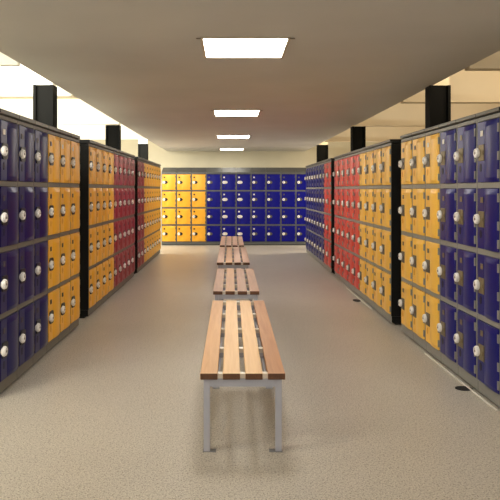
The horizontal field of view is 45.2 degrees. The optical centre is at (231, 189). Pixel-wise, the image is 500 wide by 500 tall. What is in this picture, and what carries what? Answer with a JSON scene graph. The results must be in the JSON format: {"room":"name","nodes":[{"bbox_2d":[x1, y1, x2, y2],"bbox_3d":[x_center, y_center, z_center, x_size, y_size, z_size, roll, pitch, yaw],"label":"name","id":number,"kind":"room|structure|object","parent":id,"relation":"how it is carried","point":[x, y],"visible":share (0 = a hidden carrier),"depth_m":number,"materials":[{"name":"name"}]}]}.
{"room":"changing room","nodes":[
{"label":"changing room","id":0,"kind":"room"},
{"bbox_2d":[0,95,78,98],"bbox_3d":[0.150,-1.635,7.125,9.700,0.150,21.250,0,0,0],"label":"ceiling","id":1,"kind":"structure","parent":0,"point":[73,97],"depth_m":10.16,"materials":[{"name":"beige paint"}]},
{"bbox_2d":[0,52,19,65],"bbox_3d":[-3.260,-1.340,5.430,2.680,0.440,0.060,0,0,0],"label":"ceiling panel","id":2,"kind":"object","parent":1,"relation":"attached to","point":[5,60],"depth_m":5.40,"materials":[{"name":"white paint"}]},
{"bbox_2d":[0,64,72,96],"bbox_3d":[-3.260,-1.340,7.230,2.680,0.440,0.060,0,0,0],"label":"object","id":3,"kind":"structure","parent":1,"relation":"attached to","point":[15,81],"depth_m":7.20,"materials":[{"name":"white paint"}]},
{"bbox_2d":[0,99,119,124],"bbox_3d":[-3.260,-1.340,10.330,2.680,0.440,0.060,0,0,0],"label":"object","id":4,"kind":"structure","parent":1,"relation":"attached to","point":[69,111],"depth_m":10.30,"materials":[{"name":"white paint"}]},
{"bbox_2d":[57,123,145,139],"bbox_3d":[-3.260,-1.340,13.430,2.680,0.440,0.060,0,0,0],"label":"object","id":5,"kind":"structure","parent":1,"relation":"attached to","point":[92,132],"depth_m":13.40,"materials":[{"name":"white paint"}]},
{"bbox_2d":[325,127,424,141],"bbox_3d":[3.550,-1.340,14.060,2.700,0.440,0.120,0,0,0],"label":"trim","id":6,"kind":"structure","parent":1,"relation":"attached to","point":[373,134],"depth_m":14.00,"materials":[{"name":"beige paint"}]},
{"bbox_2d":[365,102,499,126],"bbox_3d":[3.550,-1.340,10.610,2.700,0.440,0.120,0,0,0],"label":"trim","id":7,"kind":"structure","parent":1,"relation":"attached to","point":[398,115],"depth_m":10.55,"materials":[{"name":"beige paint"}]},
{"bbox_2d":[400,69,499,103],"bbox_3d":[3.550,-1.340,7.760,2.700,0.440,0.120,0,0,0],"label":"trim","id":8,"kind":"structure","parent":1,"relation":"attached to","point":[467,87],"depth_m":7.70,"materials":[{"name":"beige paint"}]},
{"bbox_2d":[465,51,499,70],"bbox_3d":[3.550,-1.340,5.610,2.700,0.440,0.120,0,0,0],"label":"trim","id":9,"kind":"structure","parent":1,"relation":"attached to","point":[492,62],"depth_m":5.55,"materials":[{"name":"beige paint"}]},
{"bbox_2d":[92,140,379,240],"bbox_3d":[0.150,-0.030,17.650,9.800,3.060,0.200,0,0,0],"label":"wall","id":10,"kind":"structure","parent":0,"point":[166,159],"depth_m":17.55,"materials":[{"name":"paint"}]},
{"bbox_2d":[0,241,499,499],"bbox_3d":[0.150,1.560,7.125,9.700,0.120,21.250,0,0,0],"label":"floor","id":11,"kind":"structure","parent":0,"point":[114,410],"depth_m":4.15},
{"bbox_2d":[0,108,18,393],"bbox_3d":[-1.873,0.458,4.491,0.490,2.085,0.374,0,0,0],"label":"locker","id":12,"kind":"object","parent":11,"relation":"on","point":[9,131],"visible":1,"depth_m":4.46,"materials":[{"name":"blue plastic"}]},
{"bbox_2d":[16,115,34,378],"bbox_3d":[-1.872,0.458,4.868,0.490,2.085,0.374,0,0,0],"label":"locker","id":13,"kind":"object","parent":11,"relation":"on","point":[26,274],"visible":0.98,"depth_m":4.84,"materials":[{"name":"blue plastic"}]},
{"bbox_2d":[32,120,48,364],"bbox_3d":[-1.871,0.458,5.245,0.490,2.085,0.374,0,0,0],"label":"locker","id":14,"kind":"object","parent":11,"relation":"on","point":[41,136],"visible":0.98,"depth_m":5.22,"materials":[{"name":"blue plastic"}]},
{"bbox_2d":[33,85,56,127],"bbox_3d":[-2.075,0.172,6.685,0.220,2.655,0.170,0,0,0],"label":"steel post","id":15,"kind":"object","parent":11,"relation":"on","point":[44,96],"visible":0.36,"depth_m":6.63,"materials":[{"name":"black metal"}]},
{"bbox_2d":[34,72,55,85],"bbox_3d":[-2.075,-1.358,6.695,0.200,0.404,0.150,0,0,0],"label":"trim","id":16,"kind":"structure","parent":15,"relation":"attached to","point":[38,80],"depth_m":6.62,"materials":[{"name":"white paint"}]},
{"bbox_2d":[46,125,60,351],"bbox_3d":[-1.871,0.458,5.622,0.490,2.085,0.374,0,0,0],"label":"locker","id":17,"kind":"object","parent":11,"relation":"on","point":[53,291],"visible":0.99,"depth_m":5.59,"materials":[{"name":"yellow metal"}]},
{"bbox_2d":[58,130,70,341],"bbox_3d":[-1.871,0.458,5.999,0.490,2.085,0.374,0,0,0],"label":"locker","id":18,"kind":"object","parent":11,"relation":"on","point":[65,146],"visible":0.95,"depth_m":5.97,"materials":[{"name":"yellow metal"}]},
{"bbox_2d":[69,133,79,332],"bbox_3d":[-1.870,0.458,6.376,0.490,2.085,0.374,0,0,0],"label":"locker","id":19,"kind":"object","parent":11,"relation":"on","point":[75,146],"visible":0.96,"depth_m":6.35,"materials":[{"name":"yellow metal"}]},
{"bbox_2d":[78,139,96,317],"bbox_3d":[-1.870,0.458,7.173,0.490,2.085,0.364,0,0,0],"label":"locker","id":20,"kind":"object","parent":11,"relation":"on","point":[87,185],"visible":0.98,"depth_m":6.99,"materials":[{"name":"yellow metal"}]},
{"bbox_2d":[95,142,102,309],"bbox_3d":[-1.870,0.458,7.540,0.490,2.085,0.364,0,0,0],"label":"locker","id":21,"kind":"object","parent":11,"relation":"on","point":[99,154],"visible":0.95,"depth_m":7.51,"materials":[{"name":"yellow metal"}]},
{"bbox_2d":[101,144,108,303],"bbox_3d":[-1.870,0.458,7.907,0.490,2.085,0.364,0,0,0],"label":"locker","id":22,"kind":"object","parent":11,"relation":"on","point":[105,263],"visible":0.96,"depth_m":7.87,"materials":[{"name":"yellow metal"}]},
{"bbox_2d":[108,147,113,297],"bbox_3d":[-1.870,0.458,8.273,0.490,2.085,0.364,0,0,0],"label":"locker","id":23,"kind":"object","parent":11,"relation":"on","point":[110,150],"visible":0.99,"depth_m":8.25,"materials":[{"name":"yellow metal"}]},
{"bbox_2d":[105,125,120,149],"bbox_3d":[-2.070,0.190,10.505,0.240,2.620,0.170,0,0,0],"label":"steel post","id":24,"kind":"object","parent":11,"relation":"on","point":[112,132],"visible":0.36,"depth_m":10.45,"materials":[{"name":"black metal"}]},
{"bbox_2d":[113,148,118,293],"bbox_3d":[-1.870,0.458,8.640,0.490,2.085,0.364,0,0,0],"label":"locker","id":25,"kind":"object","parent":11,"relation":"on","point":[116,156],"visible":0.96,"depth_m":8.62,"materials":[{"name":"red metal"}]},
{"bbox_2d":[117,150,123,289],"bbox_3d":[-1.870,0.458,9.007,0.490,2.085,0.364,0,0,0],"label":"locker","id":26,"kind":"object","parent":11,"relation":"on","point":[120,153],"visible":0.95,"depth_m":8.96,"materials":[{"name":"red metal"}]},
{"bbox_2d":[122,152,127,285],"bbox_3d":[-1.870,0.458,9.373,0.490,2.085,0.364,0,0,0],"label":"locker","id":27,"kind":"object","parent":11,"relation":"on","point":[125,161],"visible":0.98,"depth_m":9.35,"materials":[{"name":"red metal"}]},
{"bbox_2d":[126,153,131,281],"bbox_3d":[-1.870,0.458,9.740,0.490,2.085,0.364,0,0,0],"label":"locker","id":28,"kind":"object","parent":11,"relation":"on","point":[128,155],"visible":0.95,"depth_m":9.71,"materials":[{"name":"red metal"}]},
{"bbox_2d":[130,155,134,278],"bbox_3d":[-1.870,0.458,10.107,0.490,2.085,0.364,0,0,0],"label":"locker","id":29,"kind":"object","parent":11,"relation":"on","point":[132,156],"visible":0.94,"depth_m":10.05,"materials":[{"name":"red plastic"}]},
{"bbox_2d":[134,157,140,273],"bbox_3d":[-1.870,0.458,10.811,0.490,2.085,0.378,0,0,0],"label":"locker","id":30,"kind":"object","parent":11,"relation":"on","point":[137,215],"visible":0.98,"depth_m":10.63,"materials":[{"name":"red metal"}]},
{"bbox_2d":[140,158,143,269],"bbox_3d":[-1.870,0.458,11.192,0.490,2.085,0.378,0,0,0],"label":"locker","id":31,"kind":"object","parent":11,"relation":"on","point":[142,159],"visible":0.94,"depth_m":11.15,"materials":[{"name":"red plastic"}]},
{"bbox_2d":[138,144,147,159],"bbox_3d":[-2.165,0.190,14.705,0.230,2.620,0.170,0,0,0],"label":"steel post","id":32,"kind":"object","parent":11,"relation":"on","point":[142,148],"visible":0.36,"depth_m":14.65,"materials":[{"name":"black metal"}]},
{"bbox_2d":[138,139,147,143],"bbox_3d":[-2.165,-1.341,14.715,0.210,0.439,0.150,0,0,0],"label":"trim","id":33,"kind":"structure","parent":32,"relation":"attached to","point":[146,140],"depth_m":14.64,"materials":[{"name":"white paint"}]},
{"bbox_2d":[143,159,146,266],"bbox_3d":[-1.870,0.458,11.573,0.490,2.085,0.378,0,0,0],"label":"locker","id":34,"kind":"object","parent":11,"relation":"on","point":[145,160],"visible":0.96,"depth_m":11.54,"materials":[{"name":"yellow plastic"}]},
{"bbox_2d":[146,160,149,264],"bbox_3d":[-1.870,0.458,11.955,0.490,2.085,0.378,0,0,0],"label":"locker","id":35,"kind":"object","parent":11,"relation":"on","point":[148,161],"visible":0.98,"depth_m":11.93,"materials":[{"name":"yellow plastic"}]},
{"bbox_2d":[149,161,151,261],"bbox_3d":[-1.870,0.458,12.336,0.490,2.085,0.378,0,0,0],"label":"locker","id":36,"kind":"object","parent":11,"relation":"on","point":[150,162],"visible":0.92,"depth_m":12.28,"materials":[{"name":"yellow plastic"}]},
{"bbox_2d":[151,162,154,259],"bbox_3d":[-1.870,0.458,12.717,0.490,2.085,0.378,0,0,0],"label":"locker","id":37,"kind":"object","parent":11,"relation":"on","point":[152,163],"visible":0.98,"depth_m":12.70,"materials":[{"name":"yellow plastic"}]},
{"bbox_2d":[154,163,156,257],"bbox_3d":[-1.870,0.458,13.099,0.490,2.085,0.378,0,0,0],"label":"locker","id":38,"kind":"object","parent":11,"relation":"on","point":[155,164],"visible":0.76,"depth_m":13.07,"materials":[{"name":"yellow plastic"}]},
{"bbox_2d":[156,163,158,255],"bbox_3d":[-1.870,0.458,13.480,0.490,2.085,0.378,0,0,0],"label":"locker","id":39,"kind":"object","parent":11,"relation":"on","point":[157,231],"visible":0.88,"depth_m":13.50,"materials":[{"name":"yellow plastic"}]},
{"bbox_2d":[158,164,160,253],"bbox_3d":[-1.870,0.458,13.861,0.490,2.085,0.378,0,0,0],"label":"locker","id":40,"kind":"object","parent":11,"relation":"on","point":[159,165],"visible":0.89,"depth_m":13.81,"materials":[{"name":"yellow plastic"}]},
{"bbox_2d":[162,168,177,244],"bbox_3d":[-1.680,0.448,16.323,0.398,2.105,0.494,0,0,0],"label":"locker","id":41,"kind":"object","parent":11,"relation":"on","point":[168,174],"visible":0.99,"depth_m":16.11,"materials":[{"name":"yellow metal"}]},
{"bbox_2d":[176,168,191,244],"bbox_3d":[-1.279,0.448,16.323,0.398,2.105,0.494,0,0,0],"label":"locker","id":42,"kind":"object","parent":11,"relation":"on","point":[183,175],"visible":1,"depth_m":16.11,"materials":[{"name":"yellow metal"}]},
{"bbox_2d":[191,168,206,244],"bbox_3d":[-0.877,0.448,16.323,0.398,2.105,0.494,0,0,0],"label":"locker","id":43,"kind":"object","parent":11,"relation":"on","point":[198,175],"visible":0.99,"depth_m":16.11,"materials":[{"name":"yellow metal"}]},
{"bbox_2d":[206,168,220,244],"bbox_3d":[-0.476,0.448,16.323,0.398,2.105,0.494,0,0,0],"label":"locker","id":44,"kind":"object","parent":11,"relation":"on","point":[213,175],"visible":0.99,"depth_m":16.11,"materials":[{"name":"blue metal"}]},
{"bbox_2d":[221,168,235,236],"bbox_3d":[-0.075,0.448,16.323,0.398,2.105,0.494,0,0,0],"label":"locker","id":45,"kind":"object","parent":11,"relation":"on","point":[228,175],"visible":0.91,"depth_m":16.11,"materials":[{"name":"blue metal"}]},
{"bbox_2d":[220,236,243,246],"bbox_3d":[0.008,1.272,12.350,0.455,0.455,2.200,0,0,0],"label":"slatted bench","id":46,"kind":"object","parent":11,"relation":"on","point":[234,241],"visible":0.73,"depth_m":12.08,"materials":[{"name":"brown wood"}]},
{"bbox_2d":[217,247,249,268],"bbox_3d":[0.026,1.272,9.760,0.472,0.455,2.320,0,0,0],"label":"slatted bench","id":47,"kind":"object","parent":11,"relation":"on","point":[228,257],"visible":0.8,"depth_m":9.18,"materials":[{"name":"brown wood"}]},
{"bbox_2d":[213,268,258,324],"bbox_3d":[0.049,1.272,7.060,0.476,0.455,1.780,0,0,0],"label":"slatted bench","id":48,"kind":"object","parent":11,"relation":"on","point":[242,280],"visible":0.82,"depth_m":6.62,"materials":[{"name":"brown wood"}]},
{"bbox_2d":[200,300,284,451],"bbox_3d":[0.064,1.272,4.535,0.484,0.455,2.250,0,0,0],"label":"slatted bench","id":49,"kind":"object","parent":11,"relation":"on","point":[273,373],"visible":1,"depth_m":3.82,"materials":[{"name":"brown wood"}]},
{"bbox_2d":[236,168,250,244],"bbox_3d":[0.327,0.448,16.323,0.398,2.105,0.494,0,0,0],"label":"locker","id":50,"kind":"object","parent":11,"relation":"on","point":[243,175],"visible":0.98,"depth_m":16.11,"materials":[{"name":"blue metal"}]},
{"bbox_2d":[251,168,265,244],"bbox_3d":[0.728,0.448,16.323,0.398,2.105,0.494,0,0,0],"label":"locker","id":51,"kind":"object","parent":11,"relation":"on","point":[258,175],"visible":1,"depth_m":16.11,"materials":[{"name":"blue metal"}]},
{"bbox_2d":[265,168,280,244],"bbox_3d":[1.129,0.448,16.323,0.398,2.105,0.494,0,0,0],"label":"locker","id":52,"kind":"object","parent":11,"relation":"on","point":[273,175],"visible":1,"depth_m":16.11,"materials":[{"name":"blue metal"}]},
{"bbox_2d":[280,168,295,244],"bbox_3d":[1.530,0.448,16.323,0.398,2.105,0.494,0,0,0],"label":"locker","id":53,"kind":"object","parent":11,"relation":"on","point":[288,175],"visible":1,"depth_m":16.11,"materials":[{"name":"blue metal"}]},
{"bbox_2d":[295,168,305,244],"bbox_3d":[1.932,0.448,16.323,0.398,2.105,0.494,0,0,0],"label":"locker","id":54,"kind":"object","parent":11,"relation":"on","point":[300,172],"visible":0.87,"depth_m":16.11,"materials":[{"name":"blue metal"}]},
{"bbox_2d":[304,165,307,252],"bbox_3d":[1.975,0.470,14.055,0.490,2.060,0.398,0,0,0],"label":"locker","id":55,"kind":"object","parent":11,"relation":"on","point":[305,178],"visible":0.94,"depth_m":13.97,"materials":[{"name":"blue metal"}]},
{"bbox_2d":[307,165,310,254],"bbox_3d":[1.975,0.470,13.654,0.490,2.060,0.398,0,0,0],"label":"locker","id":56,"kind":"object","parent":11,"relation":"on","point":[308,179],"visible":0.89,"depth_m":13.61,"materials":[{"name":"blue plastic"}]},
{"bbox_2d":[309,164,312,256],"bbox_3d":[1.975,0.470,13.253,0.490,2.060,0.398,0,0,0],"label":"locker","id":57,"kind":"object","parent":11,"relation":"on","point":[311,165],"visible":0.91,"depth_m":13.14,"materials":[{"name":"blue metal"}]},
{"bbox_2d":[311,163,315,259],"bbox_3d":[1.975,0.470,12.851,0.490,2.060,0.398,0,0,0],"label":"locker","id":58,"kind":"object","parent":11,"relation":"on","point":[314,164],"visible":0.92,"depth_m":12.78,"materials":[{"name":"blue metal"}]},
{"bbox_2d":[314,162,318,261],"bbox_3d":[1.975,0.470,12.450,0.490,2.060,0.398,0,0,0],"label":"locker","id":59,"kind":"object","parent":11,"relation":"on","point":[316,165],"visible":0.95,"depth_m":12.35,"materials":[{"name":"blue metal"}]},
{"bbox_2d":[316,162,320,263],"bbox_3d":[1.975,0.470,12.049,0.490,2.060,0.398,0,0,0],"label":"locker","id":60,"kind":"object","parent":11,"relation":"on","point":[319,163],"visible":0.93,"depth_m":11.93,"materials":[{"name":"blue metal"}]},
{"bbox_2d":[319,160,324,266],"bbox_3d":[1.975,0.470,11.647,0.490,2.060,0.398,0,0,0],"label":"locker","id":61,"kind":"object","parent":11,"relation":"on","point":[321,248],"visible":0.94,"depth_m":11.54,"materials":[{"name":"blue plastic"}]},
{"bbox_2d":[317,145,327,161],"bbox_3d":[2.285,0.190,15.085,0.270,2.620,0.170,0,0,0],"label":"steel post","id":62,"kind":"object","parent":11,"relation":"on","point":[322,150],"visible":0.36,"depth_m":15.03,"materials":[{"name":"black metal"}]},
{"bbox_2d":[322,159,327,268],"bbox_3d":[1.975,0.470,11.246,0.490,2.060,0.398,0,0,0],"label":"locker","id":63,"kind":"object","parent":11,"relation":"on","point":[324,250],"visible":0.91,"depth_m":11.15,"materials":[{"name":"red metal"}]},
{"bbox_2d":[326,158,334,273],"bbox_3d":[1.975,0.470,10.845,0.490,2.060,0.398,0,0,0],"label":"locker","id":64,"kind":"object","parent":11,"relation":"on","point":[330,165],"visible":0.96,"depth_m":10.67,"materials":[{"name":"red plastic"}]},
{"bbox_2d":[333,156,339,278],"bbox_3d":[1.975,0.470,10.105,0.490,2.060,0.404,0,0,0],"label":"locker","id":65,"kind":"object","parent":11,"relation":"on","point":[336,162],"visible":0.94,"depth_m":10.02,"materials":[{"name":"red metal"}]},
{"bbox_2d":[337,154,343,282],"bbox_3d":[1.975,0.470,9.698,0.490,2.060,0.404,0,0,0],"label":"locker","id":66,"kind":"object","parent":11,"relation":"on","point":[340,229],"visible":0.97,"depth_m":9.61,"materials":[{"name":"red metal"}]},
{"bbox_2d":[341,153,348,286],"bbox_3d":[1.975,0.470,9.291,0.490,2.060,0.404,0,0,0],"label":"locker","id":67,"kind":"object","parent":11,"relation":"on","point":[344,263],"visible":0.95,"depth_m":9.23,"materials":[{"name":"red metal"}]},
{"bbox_2d":[346,151,353,290],"bbox_3d":[1.975,0.470,8.885,0.490,2.060,0.404,0,0,0],"label":"locker","id":68,"kind":"object","parent":11,"relation":"on","point":[350,266],"visible":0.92,"depth_m":8.80,"materials":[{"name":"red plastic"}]},
{"bbox_2d":[351,149,360,295],"bbox_3d":[1.975,0.470,8.478,0.490,2.060,0.404,0,0,0],"label":"locker","id":69,"kind":"object","parent":11,"relation":"on","point":[356,235],"visible":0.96,"depth_m":8.38,"materials":[{"name":"red metal"}]},
{"bbox_2d":[350,126,365,151],"bbox_3d":[2.215,0.200,10.505,0.230,2.600,0.170,0,0,0],"label":"steel post","id":70,"kind":"object","parent":11,"relation":"on","point":[357,133],"visible":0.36,"depth_m":10.45,"materials":[{"name":"black metal"}]},
{"bbox_2d":[351,121,364,126],"bbox_3d":[2.215,-1.331,10.515,0.210,0.459,0.150,0,0,0],"label":"trim","id":71,"kind":"structure","parent":70,"relation":"attached to","point":[363,122],"depth_m":10.44,"materials":[{"name":"beige paint"}]},
{"bbox_2d":[346,287,371,309],"bbox_3d":[1.752,1.494,8.325,0.012,0.012,1.650,0,0,0],"label":"floor strip","id":72,"kind":"object","parent":11,"relation":"on","point":[346,287],"visible":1,"depth_m":8.20,"materials":[{"name":"grey metal"}]},
{"bbox_2d":[357,147,366,301],"bbox_3d":[1.975,0.470,8.071,0.490,2.060,0.404,0,0,0],"label":"locker","id":73,"kind":"object","parent":11,"relation":"on","point":[363,187],"visible":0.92,"depth_m":8.00,"materials":[{"name":"yellow metal"}]},
{"bbox_2d":[364,145,374,307],"bbox_3d":[1.975,0.470,7.665,0.490,2.060,0.404,0,0,0],"label":"locker","id":74,"kind":"object","parent":11,"relation":"on","point":[369,278],"visible":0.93,"depth_m":7.59,"materials":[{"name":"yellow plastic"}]},
{"bbox_2d":[371,142,382,314],"bbox_3d":[1.975,0.470,7.258,0.490,2.060,0.404,0,0,0],"label":"locker","id":75,"kind":"object","parent":11,"relation":"on","point":[377,283],"visible":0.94,"depth_m":7.18,"materials":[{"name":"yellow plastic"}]},
{"bbox_2d":[379,139,401,324],"bbox_3d":[1.975,0.470,6.851,0.490,2.060,0.404,0,0,0],"label":"locker","id":76,"kind":"object","parent":11,"relation":"on","point":[390,248],"visible":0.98,"depth_m":6.65,"materials":[{"name":"yellow plastic"}]},
{"bbox_2d":[398,133,413,338],"bbox_3d":[1.980,0.470,6.083,0.490,2.060,0.367,0,0,-1],"label":"locker","id":77,"kind":"object","parent":11,"relation":"on","point":[406,301],"visible":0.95,"depth_m":6.01,"materials":[{"name":"yellow plastic"}]},
{"bbox_2d":[409,129,426,349],"bbox_3d":[1.988,0.470,5.713,0.490,2.060,0.367,0,0,-1],"label":"locker","id":78,"kind":"object","parent":11,"relation":"on","point":[418,309],"visible":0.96,"depth_m":5.65,"materials":[{"name":"yellow plastic"}]},
{"bbox_2d":[422,125,441,360],"bbox_3d":[1.995,0.470,5.343,0.490,2.060,0.367,0,0,-1],"label":"locker","id":79,"kind":"object","parent":11,"relation":"on","point":[432,316],"visible":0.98,"depth_m":5.28,"materials":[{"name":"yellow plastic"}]},
{"bbox_2d":[425,85,450,128],"bbox_3d":[2.230,0.193,6.485,0.220,2.615,0.170,0,0,0],"label":"steel post","id":80,"kind":"object","parent":11,"relation":"on","point":[437,98],"visible":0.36,"depth_m":6.43,"materials":[{"name":"black metal"}]},
{"bbox_2d":[433,77,448,85],"bbox_3d":[2.230,-1.338,6.495,0.200,0.444,0.150,0,0,0],"label":"trim","id":81,"kind":"structure","parent":80,"relation":"attached to","point":[445,82],"depth_m":6.42,"materials":[{"name":"beige paint"}]},
{"bbox_2d":[437,120,458,374],"bbox_3d":[2.002,0.470,4.973,0.490,2.060,0.367,0,0,-1],"label":"locker","id":82,"kind":"object","parent":11,"relation":"on","point":[447,327],"visible":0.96,"depth_m":4.93,"materials":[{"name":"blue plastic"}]},
{"bbox_2d":[425,353,496,410],"bbox_3d":[1.782,1.494,4.770,0.014,0.012,1.420,0,0,-1],"label":"floor strip","id":83,"kind":"object","parent":11,"relation":"on","point":[430,357],"visible":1,"depth_m":4.61,"materials":[{"name":"grey metal"}]},
{"bbox_2d":[455,386,472,390],"bbox_3d":[1.750,1.498,4.520,0.130,0.005,0.100,0,0,0],"label":"floor drain","id":84,"kind":"object","parent":11,"relation":"on","point":[462,388],"visible":1,"depth_m":4.51,"materials":[{"name":"black metal"}]},
{"bbox_2d":[454,114,478,389],"bbox_3d":[2.009,0.470,4.603,0.490,2.060,0.367,0,0,-1],"label":"locker","id":85,"kind":"object","parent":11,"relation":"on","point":[465,337],"visible":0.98,"depth_m":4.55,"materials":[{"name":"blue plastic"}]},
{"bbox_2d":[473,107,499,406],"bbox_3d":[2.016,0.470,4.233,0.490,2.060,0.367,0,0,-1],"label":"locker","id":86,"kind":"object","parent":11,"relation":"on","point":[487,152],"visible":1,"depth_m":4.19,"materials":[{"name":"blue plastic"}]},
{"bbox_2d":[0,0,499,150],"bbox_3d":[0.140,-1.180,7.025,4.040,0.120,21.050,0,0,0],"label":"ceiling","id":87,"kind":"structure","parent":0,"point":[142,64],"depth_m":5.05,"materials":[{"name":"paint"}]},
{"bbox_2d":[219,148,243,149],"bbox_3d":[0.010,-1.113,16.613,0.740,0.013,0.678,0,0,0],"label":"recessed light","id":88,"kind":"object","parent":87,"relation":"in","point":[219,148],"visible":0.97,"depth_m":16.28,"materials":[{"name":"beige plastic"}]},
{"bbox_2d":[216,135,250,137],"bbox_3d":[0.040,-1.113,12.663,0.760,0.013,0.678,0,0,0],"label":"recessed light","id":89,"kind":"object","parent":87,"relation":"in","point":[218,136],"visible":1,"depth_m":12.59,"materials":[{"name":"white plastic"}]},
{"bbox_2d":[218,136,248,137],"bbox_3d":[0.040,-1.117,12.665,0.660,0.006,0.630,0,0,0],"label":"diffuser","id":90,"kind":"object","parent":89,"relation":"attached to","point":[218,136],"depth_m":12.71,"materials":[{"name":"white plastic"}]},
{"bbox_2d":[211,110,262,115],"bbox_3d":[0.075,-1.113,8.743,0.730,0.013,0.678,0,0,0],"label":"recessed light","id":91,"kind":"object","parent":87,"relation":"in","point":[216,112],"visible":1,"depth_m":8.67,"materials":[{"name":"white plastic"}]},
{"bbox_2d":[196,37,294,57],"bbox_3d":[0.103,-1.113,4.733,0.725,0.013,0.678,0,0,0],"label":"recessed light","id":92,"kind":"object","parent":87,"relation":"in","point":[212,47],"visible":1,"depth_m":4.70,"materials":[{"name":"white plastic"}]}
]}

